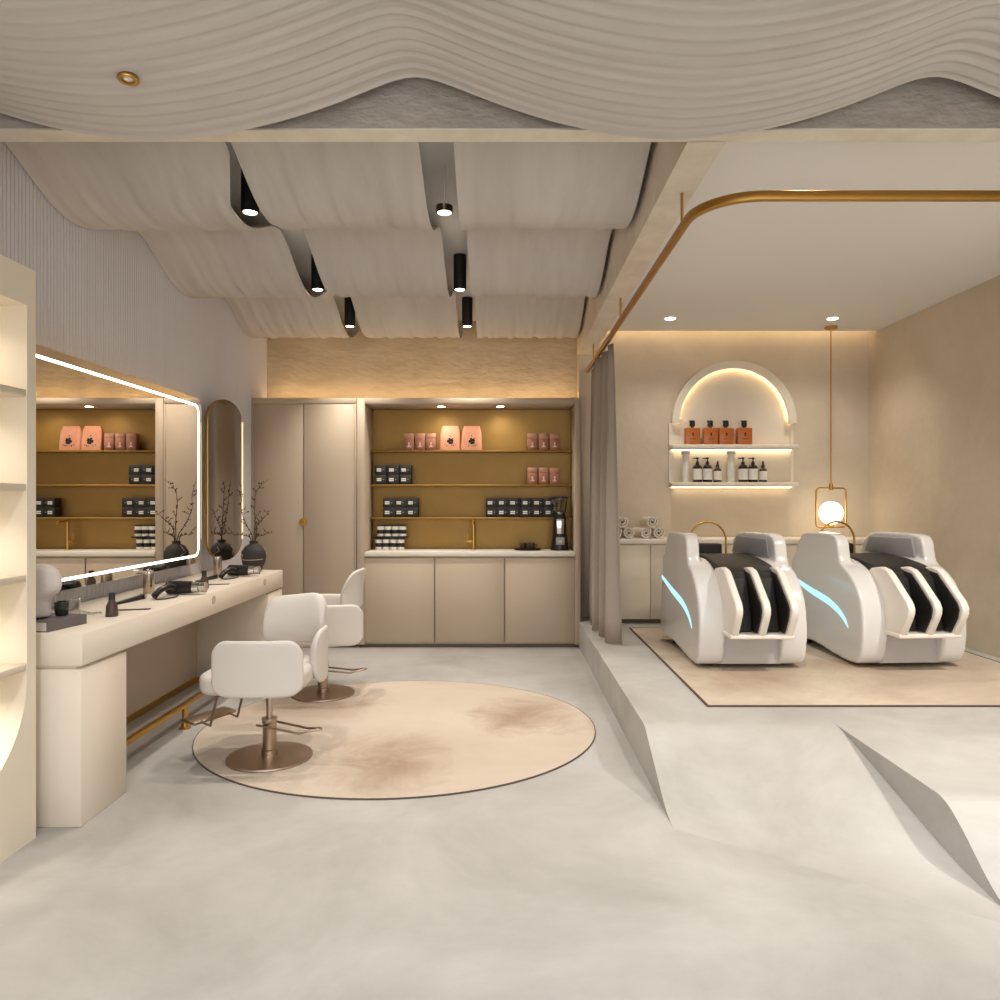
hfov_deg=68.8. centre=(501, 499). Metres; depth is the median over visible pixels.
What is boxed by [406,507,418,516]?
product box
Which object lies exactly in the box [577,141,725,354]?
beam
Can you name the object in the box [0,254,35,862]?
shelving
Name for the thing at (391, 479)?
product box
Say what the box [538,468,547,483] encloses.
product box
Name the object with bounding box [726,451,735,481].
tube
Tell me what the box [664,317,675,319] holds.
recessed light
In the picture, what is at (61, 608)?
cup
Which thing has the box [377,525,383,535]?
jar
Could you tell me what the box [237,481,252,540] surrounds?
branch
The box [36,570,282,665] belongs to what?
countertop
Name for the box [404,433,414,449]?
product box
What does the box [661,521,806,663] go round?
bed
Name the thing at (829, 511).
pendant lamp
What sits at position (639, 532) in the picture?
rolled towel
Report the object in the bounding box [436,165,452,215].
spotlight
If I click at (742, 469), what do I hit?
pump bottle
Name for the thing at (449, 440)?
print
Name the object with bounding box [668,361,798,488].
shelf
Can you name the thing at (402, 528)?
jar
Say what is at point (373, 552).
countertop
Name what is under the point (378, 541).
jar
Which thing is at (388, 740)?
round rug
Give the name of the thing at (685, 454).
tube
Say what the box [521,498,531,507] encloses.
product box
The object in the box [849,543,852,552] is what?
cushion
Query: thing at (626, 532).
rolled towel
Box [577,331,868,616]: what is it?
wall
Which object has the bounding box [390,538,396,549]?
jar
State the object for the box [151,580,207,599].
hair dryer
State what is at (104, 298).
wall
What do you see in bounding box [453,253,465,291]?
spotlight
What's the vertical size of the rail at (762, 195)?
0.178 m
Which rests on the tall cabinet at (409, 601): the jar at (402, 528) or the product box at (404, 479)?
the product box at (404, 479)
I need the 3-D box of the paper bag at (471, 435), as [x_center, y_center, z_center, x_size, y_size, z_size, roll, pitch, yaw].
[-0.291,-0.596,7.053,0.200,0.235,0.113,0,0,0]
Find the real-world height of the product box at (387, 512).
0.092 m
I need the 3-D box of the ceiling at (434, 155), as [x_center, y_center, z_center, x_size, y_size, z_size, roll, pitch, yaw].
[0.600,-1.825,2.700,6.400,0.130,9.400,0,0,0]
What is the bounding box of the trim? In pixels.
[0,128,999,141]
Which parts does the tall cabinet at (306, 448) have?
door, handle plate, door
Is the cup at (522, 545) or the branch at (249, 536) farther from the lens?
the cup at (522, 545)
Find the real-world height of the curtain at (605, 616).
2.313 m
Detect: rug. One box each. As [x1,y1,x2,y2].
[192,681,595,799]
[630,628,999,706]
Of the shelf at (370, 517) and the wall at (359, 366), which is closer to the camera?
the shelf at (370, 517)
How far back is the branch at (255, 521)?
5.67 m
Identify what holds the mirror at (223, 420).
attached to the wall at (104, 298)
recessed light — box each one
[117,71,138,85]
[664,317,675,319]
[826,317,838,319]
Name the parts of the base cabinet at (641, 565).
door, door, door, door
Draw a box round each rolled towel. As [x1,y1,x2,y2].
[619,517,627,526]
[620,527,634,537]
[633,527,651,537]
[640,516,657,526]
[650,527,664,537]
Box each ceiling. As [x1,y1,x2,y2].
[0,77,999,127]
[226,142,612,320]
[608,142,999,330]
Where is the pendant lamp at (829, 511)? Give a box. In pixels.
[815,325,846,527]
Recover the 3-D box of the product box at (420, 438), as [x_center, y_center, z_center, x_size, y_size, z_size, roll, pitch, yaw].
[-0.786,-0.558,7.039,0.094,0.160,0.082,0,0,0]
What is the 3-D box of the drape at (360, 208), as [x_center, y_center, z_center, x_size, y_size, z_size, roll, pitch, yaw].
[-0.820,-1.593,4.995,0.870,0.225,4.290,0,0,0]
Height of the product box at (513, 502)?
0.092 m
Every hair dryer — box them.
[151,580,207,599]
[219,565,260,579]
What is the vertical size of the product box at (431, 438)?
0.160 m
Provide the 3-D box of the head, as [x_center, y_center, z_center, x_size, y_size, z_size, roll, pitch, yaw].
[-1.992,0.394,3.163,0.173,0.232,0.136,0,0,12]
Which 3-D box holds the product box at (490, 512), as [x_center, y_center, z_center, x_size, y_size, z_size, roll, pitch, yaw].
[-0.099,0.119,7.052,0.113,0.092,0.108,0,0,0]
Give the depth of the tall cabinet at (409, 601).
6.75 m
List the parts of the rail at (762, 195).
hanger rod, hanger rod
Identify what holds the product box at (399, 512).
on the tall cabinet at (409, 601)
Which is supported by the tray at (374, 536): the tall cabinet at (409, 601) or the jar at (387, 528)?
the jar at (387, 528)
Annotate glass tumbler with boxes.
[63,598,79,613]
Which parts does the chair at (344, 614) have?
panel, panel, pump lever, backrest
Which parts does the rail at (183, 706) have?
post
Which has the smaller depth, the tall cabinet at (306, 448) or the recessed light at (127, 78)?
the recessed light at (127, 78)
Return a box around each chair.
[182,593,327,772]
[291,568,366,702]
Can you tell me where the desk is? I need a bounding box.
[36,570,282,826]
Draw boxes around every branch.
[226,527,251,540]
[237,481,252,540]
[251,479,268,540]
[255,509,271,538]
[255,528,271,540]
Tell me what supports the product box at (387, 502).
on the product box at (387, 512)
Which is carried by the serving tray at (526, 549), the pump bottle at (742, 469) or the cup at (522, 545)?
the cup at (522, 545)
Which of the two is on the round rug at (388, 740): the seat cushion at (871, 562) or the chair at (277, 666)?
the chair at (277, 666)
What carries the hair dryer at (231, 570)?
on the desk
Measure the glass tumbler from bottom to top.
0.089 m
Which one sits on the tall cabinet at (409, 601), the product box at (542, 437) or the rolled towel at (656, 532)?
the product box at (542, 437)
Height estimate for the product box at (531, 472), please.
0.160 m
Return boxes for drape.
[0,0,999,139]
[4,142,358,338]
[231,142,462,338]
[453,142,650,338]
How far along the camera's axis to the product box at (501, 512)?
7.00 m
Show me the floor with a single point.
(574, 880)
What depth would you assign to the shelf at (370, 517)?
6.99 m
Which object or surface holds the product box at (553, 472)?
on the tall cabinet at (409, 601)
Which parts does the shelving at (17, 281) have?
shelf, shelf, shelf, shelf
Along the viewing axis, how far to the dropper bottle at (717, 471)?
6.88 m
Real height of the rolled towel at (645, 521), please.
0.090 m
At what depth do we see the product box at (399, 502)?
7.00 m
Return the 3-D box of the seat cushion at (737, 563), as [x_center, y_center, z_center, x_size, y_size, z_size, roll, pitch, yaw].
[1.634,0.504,5.221,0.380,0.215,0.858,0,0,-1]
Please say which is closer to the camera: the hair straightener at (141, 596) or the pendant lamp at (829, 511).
the hair straightener at (141, 596)
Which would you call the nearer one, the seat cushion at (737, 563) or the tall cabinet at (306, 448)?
the seat cushion at (737, 563)
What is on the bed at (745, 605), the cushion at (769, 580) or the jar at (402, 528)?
the cushion at (769, 580)
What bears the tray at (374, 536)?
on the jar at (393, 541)
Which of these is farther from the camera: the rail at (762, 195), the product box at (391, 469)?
the product box at (391, 469)
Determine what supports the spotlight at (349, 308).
attached to the ceiling at (434, 155)
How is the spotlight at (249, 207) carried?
attached to the ceiling at (434, 155)
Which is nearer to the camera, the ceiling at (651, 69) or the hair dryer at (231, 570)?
the ceiling at (651, 69)
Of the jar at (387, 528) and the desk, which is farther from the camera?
the jar at (387, 528)
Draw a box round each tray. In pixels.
[373,536,408,537]
[514,548,540,550]
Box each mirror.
[36,344,200,590]
[205,399,242,560]
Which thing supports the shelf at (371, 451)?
attached to the tall cabinet at (409, 601)
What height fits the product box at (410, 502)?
0.092 m
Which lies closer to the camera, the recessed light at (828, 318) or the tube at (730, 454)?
the recessed light at (828, 318)
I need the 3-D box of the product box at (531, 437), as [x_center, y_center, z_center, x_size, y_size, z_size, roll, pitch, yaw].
[0.291,-0.558,7.039,0.094,0.160,0.082,0,0,0]
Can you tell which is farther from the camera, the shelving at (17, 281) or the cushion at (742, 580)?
the cushion at (742, 580)
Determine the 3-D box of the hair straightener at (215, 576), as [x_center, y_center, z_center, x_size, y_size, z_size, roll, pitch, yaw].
[-2.040,0.541,5.043,0.032,0.030,0.267,0,0,8]
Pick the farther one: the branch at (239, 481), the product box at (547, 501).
the product box at (547, 501)
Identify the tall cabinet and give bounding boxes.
[252,398,356,646]
[357,398,580,646]
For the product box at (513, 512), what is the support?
on the tall cabinet at (409, 601)
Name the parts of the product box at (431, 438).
lid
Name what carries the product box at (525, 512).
on the tall cabinet at (409, 601)
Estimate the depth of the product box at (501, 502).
7.00 m
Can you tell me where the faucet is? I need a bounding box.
[467,520,475,549]
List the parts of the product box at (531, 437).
lid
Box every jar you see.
[375,538,382,549]
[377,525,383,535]
[383,538,389,549]
[384,525,391,535]
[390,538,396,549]
[392,525,398,535]
[397,538,404,549]
[399,525,405,535]
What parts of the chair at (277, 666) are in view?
footrest arm, footrest arm, seat, panel, pump lever, backrest, panel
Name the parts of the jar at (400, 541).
lid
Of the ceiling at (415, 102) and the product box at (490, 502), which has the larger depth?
the product box at (490, 502)
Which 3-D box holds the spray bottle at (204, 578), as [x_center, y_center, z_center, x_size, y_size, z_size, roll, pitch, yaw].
[-1.870,0.498,4.585,0.056,0.112,0.056,0,0,0]
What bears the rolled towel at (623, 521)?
on the rolled towel
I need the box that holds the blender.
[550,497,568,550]
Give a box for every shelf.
[370,450,571,452]
[370,484,571,485]
[370,517,571,518]
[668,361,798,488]
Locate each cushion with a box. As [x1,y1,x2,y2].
[699,543,721,552]
[699,553,771,573]
[731,572,751,631]
[758,572,778,630]
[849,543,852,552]
[850,553,928,572]
[894,572,916,630]
[920,572,942,630]
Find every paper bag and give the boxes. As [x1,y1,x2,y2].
[440,426,460,449]
[461,426,481,449]
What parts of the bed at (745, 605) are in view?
panel, leg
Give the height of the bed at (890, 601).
0.948 m
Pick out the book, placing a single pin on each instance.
(53, 622)
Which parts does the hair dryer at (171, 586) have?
handle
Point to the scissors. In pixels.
(88, 613)
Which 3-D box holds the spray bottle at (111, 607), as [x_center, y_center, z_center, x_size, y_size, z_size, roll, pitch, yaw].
[-1.860,0.498,3.480,0.056,0.112,0.056,0,0,0]
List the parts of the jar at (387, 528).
lid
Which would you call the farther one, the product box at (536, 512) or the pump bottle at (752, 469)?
the product box at (536, 512)
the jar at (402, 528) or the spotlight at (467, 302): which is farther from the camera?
the jar at (402, 528)
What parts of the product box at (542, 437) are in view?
lid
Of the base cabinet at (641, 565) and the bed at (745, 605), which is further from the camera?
the base cabinet at (641, 565)
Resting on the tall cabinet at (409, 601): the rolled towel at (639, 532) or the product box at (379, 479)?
the product box at (379, 479)
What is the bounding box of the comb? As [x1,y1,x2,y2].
[118,608,150,610]
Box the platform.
[578,617,999,922]
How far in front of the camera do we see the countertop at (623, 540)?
6.58 m
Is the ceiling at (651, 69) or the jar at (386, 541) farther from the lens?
the jar at (386, 541)
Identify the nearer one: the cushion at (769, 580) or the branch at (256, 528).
the cushion at (769, 580)
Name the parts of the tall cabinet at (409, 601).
door, door, gold panel, door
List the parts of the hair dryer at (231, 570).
handle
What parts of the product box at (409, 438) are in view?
lid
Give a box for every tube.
[681,451,689,481]
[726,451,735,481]
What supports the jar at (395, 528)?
on the tray at (374, 536)
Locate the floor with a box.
[0,645,999,999]
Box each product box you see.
[375,465,386,474]
[375,475,386,483]
[383,498,394,507]
[383,508,394,516]
[387,465,399,474]
[387,475,399,483]
[395,498,405,507]
[395,507,406,516]
[400,465,411,474]
[400,475,411,483]
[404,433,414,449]
[406,498,418,507]
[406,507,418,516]
[415,433,425,449]
[426,433,436,449]
[486,498,496,507]
[486,508,496,516]
[497,498,508,507]
[497,508,508,516]
[509,498,519,507]
[509,508,519,516]
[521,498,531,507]
[521,508,531,516]
[527,433,536,449]
[527,468,536,483]
[532,498,543,507]
[532,507,543,516]
[538,433,547,449]
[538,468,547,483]
[544,498,552,507]
[544,508,555,516]
[549,433,558,449]
[549,468,558,483]
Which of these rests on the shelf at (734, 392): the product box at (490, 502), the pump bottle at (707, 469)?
the pump bottle at (707, 469)
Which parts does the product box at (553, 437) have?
lid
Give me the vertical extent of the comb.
0.004 m
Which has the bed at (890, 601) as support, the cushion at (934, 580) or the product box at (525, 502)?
the cushion at (934, 580)
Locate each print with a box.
[444,435,455,445]
[466,435,475,446]
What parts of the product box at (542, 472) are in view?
lid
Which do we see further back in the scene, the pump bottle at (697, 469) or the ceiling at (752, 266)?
the pump bottle at (697, 469)
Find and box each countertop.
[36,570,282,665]
[365,549,574,555]
[620,537,865,543]
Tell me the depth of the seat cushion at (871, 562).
5.02 m
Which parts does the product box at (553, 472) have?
lid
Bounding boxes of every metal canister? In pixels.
[143,570,154,593]
[213,556,221,574]
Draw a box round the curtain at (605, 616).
[589,343,621,644]
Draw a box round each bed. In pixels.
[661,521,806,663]
[792,521,968,663]
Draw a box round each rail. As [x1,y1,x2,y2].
[126,691,204,745]
[586,190,999,372]
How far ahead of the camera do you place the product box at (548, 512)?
7.00 m
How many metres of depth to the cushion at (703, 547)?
5.66 m
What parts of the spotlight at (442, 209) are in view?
stem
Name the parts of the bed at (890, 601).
panel, leg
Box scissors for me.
[80,611,101,614]
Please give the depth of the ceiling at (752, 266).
4.51 m
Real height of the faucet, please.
0.285 m
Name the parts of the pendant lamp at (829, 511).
stem, globe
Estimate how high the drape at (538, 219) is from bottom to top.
0.225 m
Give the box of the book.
[36,613,86,631]
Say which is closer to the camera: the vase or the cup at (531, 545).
the vase
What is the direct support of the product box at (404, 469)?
on the product box at (404, 479)
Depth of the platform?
3.19 m
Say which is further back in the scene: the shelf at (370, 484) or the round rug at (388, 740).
the shelf at (370, 484)
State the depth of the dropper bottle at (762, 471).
6.89 m
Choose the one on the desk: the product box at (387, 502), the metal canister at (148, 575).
the metal canister at (148, 575)
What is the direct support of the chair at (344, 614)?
on the round rug at (388, 740)
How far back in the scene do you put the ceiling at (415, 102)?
2.74 m
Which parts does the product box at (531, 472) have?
lid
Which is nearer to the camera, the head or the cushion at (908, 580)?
the head
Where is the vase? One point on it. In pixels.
(252, 554)
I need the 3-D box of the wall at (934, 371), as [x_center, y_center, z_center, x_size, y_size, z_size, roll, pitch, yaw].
[3.595,-0.240,2.500,0.150,3.200,9.000,0,0,0]
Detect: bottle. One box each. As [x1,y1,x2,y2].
[105,593,117,616]
[200,570,208,587]
[684,420,699,443]
[692,457,701,481]
[702,420,717,443]
[703,457,711,481]
[714,461,721,481]
[718,420,733,443]
[736,420,751,443]
[738,457,747,481]
[748,457,757,481]
[759,461,766,481]
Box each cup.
[54,601,68,615]
[520,543,527,548]
[528,543,536,548]
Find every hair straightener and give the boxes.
[116,594,146,604]
[195,574,218,581]
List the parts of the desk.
panel, skirting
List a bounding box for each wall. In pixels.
[0,142,266,608]
[267,321,576,397]
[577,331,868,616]
[869,275,999,657]
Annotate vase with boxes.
[241,541,265,569]
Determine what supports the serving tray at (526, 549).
on the countertop at (373, 552)
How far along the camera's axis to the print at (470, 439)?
7.01 m
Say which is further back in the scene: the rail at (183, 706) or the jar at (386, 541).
the jar at (386, 541)
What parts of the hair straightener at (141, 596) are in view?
arm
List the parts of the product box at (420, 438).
lid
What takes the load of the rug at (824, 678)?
on the platform
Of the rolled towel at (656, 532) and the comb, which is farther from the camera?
the rolled towel at (656, 532)
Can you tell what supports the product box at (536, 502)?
on the product box at (536, 512)
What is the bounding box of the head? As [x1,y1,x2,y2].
[36,564,61,617]
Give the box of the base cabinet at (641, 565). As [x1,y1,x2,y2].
[620,544,862,622]
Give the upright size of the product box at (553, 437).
0.160 m
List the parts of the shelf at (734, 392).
arch frame, shelf, shelf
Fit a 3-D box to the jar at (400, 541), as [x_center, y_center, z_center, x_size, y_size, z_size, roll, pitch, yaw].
[-0.971,0.420,7.020,0.071,0.109,0.071,0,0,0]
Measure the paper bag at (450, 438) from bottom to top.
0.235 m
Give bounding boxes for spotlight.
[241,168,258,215]
[311,254,323,291]
[345,297,354,327]
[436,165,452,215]
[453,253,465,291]
[462,297,472,327]

